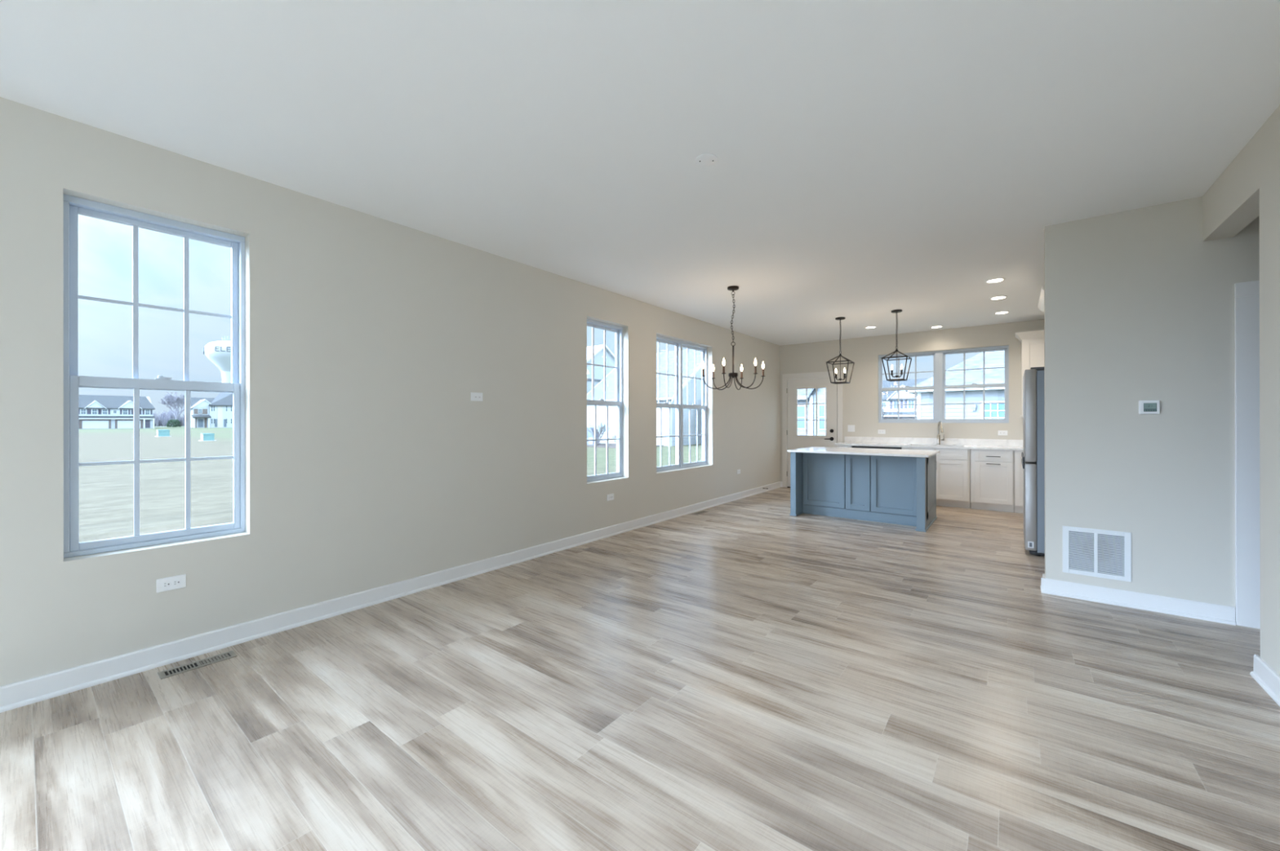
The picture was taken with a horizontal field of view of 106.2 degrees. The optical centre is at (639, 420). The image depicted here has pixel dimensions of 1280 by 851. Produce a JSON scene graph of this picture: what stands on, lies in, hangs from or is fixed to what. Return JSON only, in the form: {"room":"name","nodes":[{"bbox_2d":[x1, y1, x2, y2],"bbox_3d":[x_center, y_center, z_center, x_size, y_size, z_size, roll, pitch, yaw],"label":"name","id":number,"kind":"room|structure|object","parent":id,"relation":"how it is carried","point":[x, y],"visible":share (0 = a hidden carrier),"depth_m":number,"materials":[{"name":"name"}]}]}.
{"room":"empty living room","nodes":[
{"label":"empty living room","id":0,"kind":"room"},
{"bbox_2d":[0,97,780,687],"bbox_3d":[-1.037,-0.076,4.620,0.170,2.740,12.364,0,0,38],"label":"wall","id":1,"kind":"structure","parent":0,"point":[371,463],"depth_m":3.22,"materials":[{"name":"beige paint"}]},
{"bbox_2d":[63,194,245,558],"bbox_3d":[-2.626,-0.216,2.644,0.085,1.778,0.705,0,0,38],"label":"window","id":2,"kind":"structure","parent":1,"relation":"in","point":[73,206],"depth_m":2.57,"materials":[{"name":"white plastic"}]},
{"bbox_2d":[156,574,186,593],"bbox_3d":[-2.509,0.874,2.577,0.009,0.071,0.114,0,0,38],"label":"wall outlet","id":3,"kind":"object","parent":1,"relation":"attached to","point":[177,582],"visible":1,"depth_m":2.57,"materials":[{"name":"white plastic"}]},
{"bbox_2d":[162,582,170,587],"bbox_3d":[-2.519,0.874,2.560,0.003,0.032,0.032,0,0,38],"label":"receptacle","id":4,"kind":"object","parent":3,"relation":"attached to","point":[165,584],"depth_m":2.56,"materials":[{"name":"grey plastic"}]},
{"bbox_2d":[172,579,180,586],"bbox_3d":[-2.495,0.874,2.590,0.003,0.032,0.032,0,0,38],"label":"receptacle","id":5,"kind":"object","parent":3,"relation":"attached to","point":[175,582],"depth_m":2.59,"materials":[{"name":"grey plastic"}]},
{"bbox_2d":[0,481,781,713],"bbox_3d":[-0.958,1.240,4.559,0.026,0.108,12.024,0,0,38],"label":"baseboard","id":6,"kind":"structure","parent":1,"relation":"attached to","point":[30,691],"depth_m":2.94,"materials":[{"name":"white paint"}]},
{"bbox_2d":[470,392,482,401],"bbox_3d":[-1.371,-0.199,4.045,0.008,0.071,0.114,0,0,38],"label":"wall outlet","id":7,"kind":"object","parent":1,"relation":"attached to","point":[473,396],"visible":1,"depth_m":4.04,"materials":[{"name":"white plastic"}]},
{"bbox_2d":[586,318,622,482],"bbox_3d":[-0.449,-0.218,5.447,0.085,1.778,0.695,0,0,38],"label":"window","id":8,"kind":"structure","parent":1,"relation":"in","point":[618,331],"depth_m":5.57,"materials":[{"name":"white plastic"}]},
{"bbox_2d":[606,493,613,501],"bbox_3d":[-0.328,0.862,5.384,0.009,0.071,0.114,0,0,38],"label":"wall outlet","id":9,"kind":"object","parent":1,"relation":"attached to","point":[609,497],"visible":1,"depth_m":5.38,"materials":[{"name":"white plastic"}]},
{"bbox_2d":[656,335,707,472],"bbox_3d":[0.548,-0.218,6.730,0.085,1.778,1.430,0,0,38],"label":"window","id":10,"kind":"structure","parent":1,"relation":"in","point":[678,406],"depth_m":6.71,"materials":[{"name":"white plastic"}]},
{"bbox_2d":[0,487,1279,850],"bbox_3d":[1.453,1.415,2.686,6.470,0.250,12.364,0,0,38],"label":"floor","id":11,"kind":"structure","parent":0,"point":[745,674],"depth_m":2.06,"materials":[{"name":"wood"}]},
{"bbox_2d":[157,650,237,679],"bbox_3d":[-2.339,1.293,2.550,0.100,0.004,0.300,0,0,38],"label":"floor vent","id":12,"kind":"object","parent":11,"relation":"in","point":[202,663],"visible":1,"depth_m":2.54,"materials":[{"name":"beige metal"}]},
{"bbox_2d":[692,511,706,515],"bbox_3d":[0.842,1.291,6.717,0.100,0.004,0.300,0,0,38],"label":"floor vent","id":13,"kind":"object","parent":11,"relation":"in","point":[700,512],"visible":1,"depth_m":6.70,"materials":[{"name":"beige metal"}]},
{"bbox_2d":[836,445,853,448],"bbox_3d":[3.575,0.854,8.239,0.238,0.871,0.647,0,0,38],"label":"base cabinet","id":14,"kind":"object","parent":11,"relation":"on","point":[843,446],"visible":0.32,"depth_m":8.00,"materials":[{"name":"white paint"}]},
{"bbox_2d":[789,452,937,532],"bbox_3d":[2.982,0.859,6.440,1.602,0.862,1.050,0,0,38],"label":"kitchen island","id":15,"kind":"object","parent":11,"relation":"on","point":[891,490],"visible":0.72,"depth_m":6.19,"materials":[{"name":"blue wood"}]},
{"bbox_2d":[787,446,939,457],"bbox_3d":[2.982,0.414,6.437,1.650,0.026,1.086,0,0,38],"label":"island countertop","id":16,"kind":"structure","parent":15,"relation":"on","point":[862,451],"depth_m":6.18,"materials":[{"name":"white stone"}]},
{"bbox_2d":[852,445,902,449],"bbox_3d":[3.945,0.856,7.920,0.722,0.866,0.639,0,0,38],"label":"cooktop","id":17,"kind":"object","parent":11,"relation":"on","point":[853,446],"visible":0.16,"depth_m":7.71,"materials":[{"name":"black glass"}]},
{"bbox_2d":[902,447,970,508],"bbox_3d":[4.597,0.852,7.444,0.878,0.871,0.647,0,0,38],"label":"base cabinet","id":18,"kind":"object","parent":11,"relation":"on","point":[953,465],"visible":0.52,"depth_m":7.08,"materials":[{"name":"white paint"}]},
{"bbox_2d":[970,449,1013,512],"bbox_3d":[5.145,0.851,7.019,0.495,0.871,0.647,0,0,38],"label":"base cabinet","id":19,"kind":"object","parent":11,"relation":"on","point":[992,471],"visible":0.99,"depth_m":6.80,"materials":[{"name":"white paint"}]},
{"bbox_2d":[1014,450,1023,513],"bbox_3d":[5.733,0.850,6.584,0.954,0.871,0.612,0,0,38],"label":"base cabinet","id":20,"kind":"object","parent":11,"relation":"on","point":[1019,508],"visible":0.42,"depth_m":6.61,"materials":[{"name":"white paint"}]},
{"bbox_2d":[834,436,1022,450],"bbox_3d":[4.784,0.350,7.306,3.345,0.130,0.638,0,0,38],"label":"countertop","id":21,"kind":"structure","parent":20,"relation":"on","point":[971,444],"depth_m":7.56,"materials":[{"name":"white stone"}]},
{"bbox_2d":[936,421,944,444],"bbox_3d":[4.723,0.197,7.514,0.098,0.377,0.253,0,0,16],"label":"kitchen faucet","id":22,"kind":"object","parent":21,"relation":"on","point":[939,439],"visible":1,"depth_m":7.59,"materials":[{"name":"silver metal"}]},
{"bbox_2d":[1021,366,1044,556],"bbox_3d":[4.288,0.391,4.696,0.869,1.792,0.912,0,0,38],"label":"refrigerator","id":23,"kind":"object","parent":11,"relation":"on","point":[1033,460],"visible":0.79,"depth_m":4.56,"materials":[{"name":"grey metal"}]},
{"bbox_2d":[0,0,1279,346],"bbox_3d":[1.448,-1.575,2.688,6.470,0.250,12.364,0,0,38],"label":"ceiling","id":24,"kind":"structure","parent":0,"point":[876,158],"depth_m":2.30,"materials":[{"name":"white paint"}]},
{"bbox_2d":[695,153,717,166],"bbox_3d":[0.370,-1.445,2.672,0.124,0.008,0.124,0,0,38],"label":"cover plate","id":25,"kind":"object","parent":24,"relation":"attached to","point":[707,159],"visible":1,"depth_m":2.67,"materials":[{"name":"white plastic"}]},
{"bbox_2d":[701,285,764,390],"bbox_3d":[1.015,-0.894,5.229,0.664,1.109,0.694,0,0,38],"label":"chandelier","id":26,"kind":"object","parent":24,"relation":"hanging from","point":[732,288],"visible":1,"depth_m":5.22,"materials":[{"name":"brown metal"}]},
{"bbox_2d":[826,316,854,384],"bbox_3d":[2.837,-0.987,6.804,0.308,0.926,0.308,0,0,38],"label":"lantern pendant","id":27,"kind":"object","parent":24,"relation":"hanging from","point":[841,317],"visible":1,"depth_m":6.79,"materials":[{"name":"black metal"}]},
{"bbox_2d":[864,325,876,328],"bbox_3d":[3.585,-1.447,7.469,0.170,0.008,0.170,0,0,38],"label":"recessed light","id":28,"kind":"object","parent":24,"relation":"in","point":[871,326],"visible":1,"depth_m":7.42,"materials":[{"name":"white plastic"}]},
{"bbox_2d":[881,309,911,381],"bbox_3d":[3.393,-0.988,6.351,0.308,0.926,0.308,0,0,39],"label":"lantern pendant","id":29,"kind":"object","parent":24,"relation":"hanging from","point":[895,311],"visible":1,"depth_m":6.33,"materials":[{"name":"black metal"}]},
{"bbox_2d":[930,325,942,328],"bbox_3d":[4.596,-1.448,7.446,0.170,0.008,0.170,0,0,38],"label":"recessed light","id":30,"kind":"object","parent":24,"relation":"in","point":[934,326],"visible":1,"depth_m":7.43,"materials":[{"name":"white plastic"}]},
{"bbox_2d":[985,277,1005,283],"bbox_3d":[3.677,-1.448,4.977,0.170,0.008,0.170,0,0,38],"label":"recessed light","id":31,"kind":"object","parent":24,"relation":"in","point":[999,279],"visible":1,"depth_m":4.96,"materials":[{"name":"white plastic"}]},
{"bbox_2d":[989,295,1007,299],"bbox_3d":[4.235,-1.449,5.679,0.170,0.008,0.170,0,0,38],"label":"recessed light","id":32,"kind":"object","parent":24,"relation":"in","point":[1000,296],"visible":1,"depth_m":5.66,"materials":[{"name":"white plastic"}]},
{"bbox_2d":[994,311,1008,314],"bbox_3d":[4.867,-1.449,6.470,0.170,0.008,0.170,0,0,38],"label":"recessed light","id":33,"kind":"object","parent":24,"relation":"in","point":[1002,312],"visible":1,"depth_m":6.47,"materials":[{"name":"white plastic"}]},
{"bbox_2d":[780,319,1044,507],"bbox_3d":[5.258,-0.083,7.450,6.300,2.740,0.170,0,0,38],"label":"wall","id":34,"kind":"structure","parent":0,"point":[860,396],"depth_m":8.13,"materials":[{"name":"beige paint"}]},
{"bbox_2d":[782,370,843,488],"bbox_3d":[3.229,0.201,8.989,1.114,2.180,0.229,0,0,38],"label":"door","id":35,"kind":"structure","parent":34,"relation":"in","point":[791,383],"depth_m":9.00,"materials":[{"name":"white paint"}]},
{"bbox_2d":[847,425,854,431],"bbox_3d":[3.743,0.142,8.514,0.118,0.118,0.009,0,0,38],"label":"light switch","id":36,"kind":"object","parent":34,"relation":"attached to","point":[850,428],"visible":1,"depth_m":8.52,"materials":[{"name":"white plastic"}]},
{"bbox_2d":[878,430,885,434],"bbox_3d":[4.130,0.196,8.213,0.114,0.071,0.009,0,0,38],"label":"wall outlet","id":37,"kind":"object","parent":34,"relation":"attached to","point":[880,432],"visible":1,"depth_m":8.21,"materials":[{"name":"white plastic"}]},
{"bbox_2d":[844,436,1022,446],"bbox_3d":[4.973,0.335,7.551,3.345,0.100,0.020,0,0,38],"label":"backsplash","id":38,"kind":"structure","parent":34,"relation":"attached to","point":[998,442],"depth_m":7.71,"materials":[{"name":"white tile"}]},
{"bbox_2d":[878,345,1008,422],"bbox_3d":[4.840,-0.541,7.771,1.782,1.165,0.085,0,0,38],"label":"window","id":39,"kind":"structure","parent":34,"relation":"in","point":[939,387],"depth_m":7.72,"materials":[{"name":"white plastic"}]},
{"bbox_2d":[998,431,1007,435],"bbox_3d":[5.434,0.190,7.200,0.114,0.071,0.009,0,0,38],"label":"wall outlet","id":40,"kind":"object","parent":34,"relation":"attached to","point":[1000,433],"visible":1,"depth_m":7.20,"materials":[{"name":"white plastic"}]},
{"bbox_2d":[1015,329,1044,417],"bbox_3d":[5.799,-0.645,6.662,0.944,1.198,0.408,0,0,38],"label":"upper cabinet","id":41,"kind":"object","parent":34,"relation":"attached to","point":[1032,342],"visible":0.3,"depth_m":6.74,"materials":[{"name":"white paint"}]},
{"bbox_2d":[1044,196,1259,607],"bbox_3d":[4.074,-0.084,2.864,2.544,2.740,0.125,0,0,38],"label":"wall partition","id":42,"kind":"structure","parent":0,"point":[1123,290],"depth_m":3.32,"materials":[{"name":"beige paint"}]},
{"bbox_2d":[1062,525,1131,582],"bbox_3d":[3.245,0.945,3.422,0.356,0.340,0.011,0,0,38],"label":"air vent","id":43,"kind":"object","parent":42,"relation":"in","point":[1094,553],"visible":1,"depth_m":3.41,"materials":[{"name":"white metal"}]},
{"bbox_2d":[1040,573,1235,626],"bbox_3d":[3.412,1.233,3.362,0.937,0.108,0.151,0,0,38],"label":"baseboard","id":44,"kind":"structure","parent":42,"relation":"attached to","point":[1220,614],"depth_m":3.27,"materials":[{"name":"white paint"}]},
{"bbox_2d":[1138,400,1159,414],"bbox_3d":[3.448,-0.089,3.255,0.100,0.094,0.024,0,0,38],"label":"thermostat","id":45,"kind":"object","parent":42,"relation":"attached to","point":[1145,407],"visible":1,"depth_m":3.25,"materials":[{"name":"white plastic"}]},
{"bbox_2d":[1234,280,1260,629],"bbox_3d":[4.171,0.211,2.732,1.030,2.150,0.073,0,0,38],"label":"door","id":46,"kind":"structure","parent":42,"relation":"in","point":[1246,295],"depth_m":2.99,"materials":[{"name":"white paint"}]},
{"bbox_2d":[1202,104,1279,675],"bbox_3d":[2.664,-0.082,1.744,0.130,2.740,12.024,0,0,38],"label":"wall","id":47,"kind":"structure","parent":0,"point":[1248,188],"depth_m":2.77,"materials":[{"name":"beige paint"}]},
{"bbox_2d":[1038,285,1044,312],"bbox_3d":[4.354,-0.906,4.645,0.751,0.705,0.970,0,0,38],"label":"upper cabinet","id":48,"kind":"object","parent":47,"relation":"attached to","point":[1041,304],"visible":0.02,"depth_m":4.89,"materials":[{"name":"white paint"}]},
{"bbox_2d":[1249,654,1279,706],"bbox_3d":[1.058,1.235,-0.306,0.156,0.108,6.814,0,0,38],"label":"baseboard","id":49,"kind":"structure","parent":47,"relation":"attached to","point":[1263,674],"depth_m":2.29,"materials":[{"name":"white paint"}]},
{"label":"outside","id":50,"kind":"structure","parent":0,"visible":0},
{"bbox_2d":[79,426,702,542],"bbox_3d":[-13.446,2.509,200.397,580.000,1.000,540.000,0,0,38],"label":"ground","id":51,"kind":"structure","parent":50,"point":[106,492],"depth_m":16.08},
{"bbox_2d":[78,395,155,429],"bbox_3d":[-140.635,-2.226,123.410,18.400,8.750,22.350,0,0,38],"label":"townhouse","id":52,"kind":"structure","parent":51,"relation":"on","point":[95,411],"depth_m":124.67,"materials":[{"name":"white"}]},
{"bbox_2d":[156,429,171,436],"bbox_3d":[-58.891,1.578,59.430,1.300,0.850,1.300,0,0,38],"label":"utility box","id":53,"kind":"object","parent":51,"relation":"on","point":[166,433],"visible":0.9,"depth_m":59.14,"materials":[{"name":"teal paint"}]},
{"bbox_2d":[152,409,185,426],"bbox_3d":[-189.409,-1.060,189.127,17.996,6.844,24.177,0,0,38],"label":"woodland edge","id":54,"kind":"object","parent":51,"relation":"on","point":[162,420],"visible":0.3,"depth_m":186.87,"materials":[{"name":"grey plant"}]},
{"bbox_2d":[166,419,181,427],"bbox_3d":[-146.576,0.923,151.208,3.458,2.570,3.388,0,0,38],"label":"bush","id":55,"kind":"object","parent":51,"relation":"on","point":[169,424],"visible":1,"depth_m":150.54,"materials":[{"name":"green plant"}]},
{"bbox_2d":[158,391,195,423],"bbox_3d":[-160.910,-3.945,168.471,12.305,12.290,11.702,0,0,38],"label":"bare tree","id":56,"kind":"object","parent":51,"relation":"on","point":[171,397],"visible":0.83,"depth_m":166.05,"materials":[{"name":"grey plant"}]},
{"bbox_2d":[199,433,215,441],"bbox_3d":[-41.474,1.612,46.152,1.200,0.720,1.100,0,0,38],"label":"utility box","id":57,"kind":"object","parent":51,"relation":"on","point":[204,437],"visible":0.98,"depth_m":45.82,"materials":[{"name":"teal paint"}]},
{"bbox_2d":[190,392,232,427],"bbox_3d":[-125.425,-3.962,143.155,11.400,12.200,13.800,0,0,38],"label":"house","id":58,"kind":"structure","parent":51,"relation":"on","point":[217,412],"depth_m":139.38,"materials":[{"name":"white"}]},
{"bbox_2d":[203,335,231,382],"bbox_3d":[-175.839,-16.960,206.449,17.050,38.400,17.184,0,0,38],"label":"water tower","id":59,"kind":"structure","parent":51,"relation":"on","point":[219,353],"depth_m":200.24,"materials":[{"name":"white metal"}]},
{"bbox_2d":[586,344,615,394],"bbox_3d":[-11.221,-3.243,51.771,10.700,10.350,32.800,0,0,38],"label":"gabled house","id":60,"kind":"structure","parent":51,"relation":"on","point":[598,349],"depth_m":52.35,"materials":[{"name":"white"}]},
{"bbox_2d":[586,443,663,448],"bbox_3d":[-2.915,1.888,36.615,8.600,0.050,4.250,0,0,38],"label":"mulch bed","id":61,"kind":"object","parent":51,"relation":"on","point":[601,445],"visible":0.29,"depth_m":35.03,"materials":[{"name":"brown soil"}]},
{"bbox_2d":[586,427,599,444],"bbox_3d":[-3.927,1.214,37.106,1.560,1.300,0.655,0,0,38],"label":"covered grill","id":62,"kind":"object","parent":61,"relation":"on","point":[589,437],"visible":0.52,"depth_m":36.62,"materials":[{"name":"white"}]},
{"bbox_2d":[587,421,611,445],"bbox_3d":[-2.853,0.949,35.384,2.187,1.849,1.764,0,0,38],"label":"bare shrub","id":63,"kind":"object","parent":61,"relation":"on","point":[601,428],"visible":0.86,"depth_m":35.22,"materials":[{"name":"grey plant"}]},
{"bbox_2d":[586,349,702,446],"bbox_3d":[2.623,-2.162,43.093,9.490,8.140,13.320,0,0,38],"label":"house","id":64,"kind":"structure","parent":51,"relation":"on","point":[611,377],"depth_m":38.67,"materials":[{"name":"white"}]},
{"bbox_2d":[797,388,826,435],"bbox_3d":[12.317,-1.508,37.728,11.100,6.800,11.300,0,0,38],"label":"house","id":65,"kind":"structure","parent":51,"relation":"on","point":[811,393],"depth_m":31.61,"materials":[{"name":"grey"}]},
{"bbox_2d":[882,405,886,418],"bbox_3d":[29.752,-0.047,60.632,2.801,3.852,1.764,0,0,0],"label":"bare tree","id":66,"kind":"object","parent":51,"relation":"on","point":[884,406],"visible":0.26,"depth_m":60.27,"materials":[{"name":"grey plant"}]},
{"bbox_2d":[882,377,929,419],"bbox_3d":[38.162,-2.497,82.040,22.350,8.750,18.400,0,0,38],"label":"townhouse","id":67,"kind":"structure","parent":51,"relation":"on","point":[889,397],"depth_m":76.11,"materials":[{"name":"white"}]},
{"bbox_2d":[905,350,1004,419],"bbox_3d":[22.981,-1.974,25.124,14.150,7.691,12.880,0,0,38],"label":"house","id":68,"kind":"structure","parent":51,"relation":"on","point":[993,358],"depth_m":23.43,"materials":[{"name":"grey"}]},
{"bbox_2d":[972,404,976,410],"bbox_3d":[15.966,-0.615,22.977,0.160,0.310,0.120,0,0,38],"label":"wall lamp","id":69,"kind":"object","parent":68,"relation":"attached to","point":[974,406],"depth_m":22.94,"materials":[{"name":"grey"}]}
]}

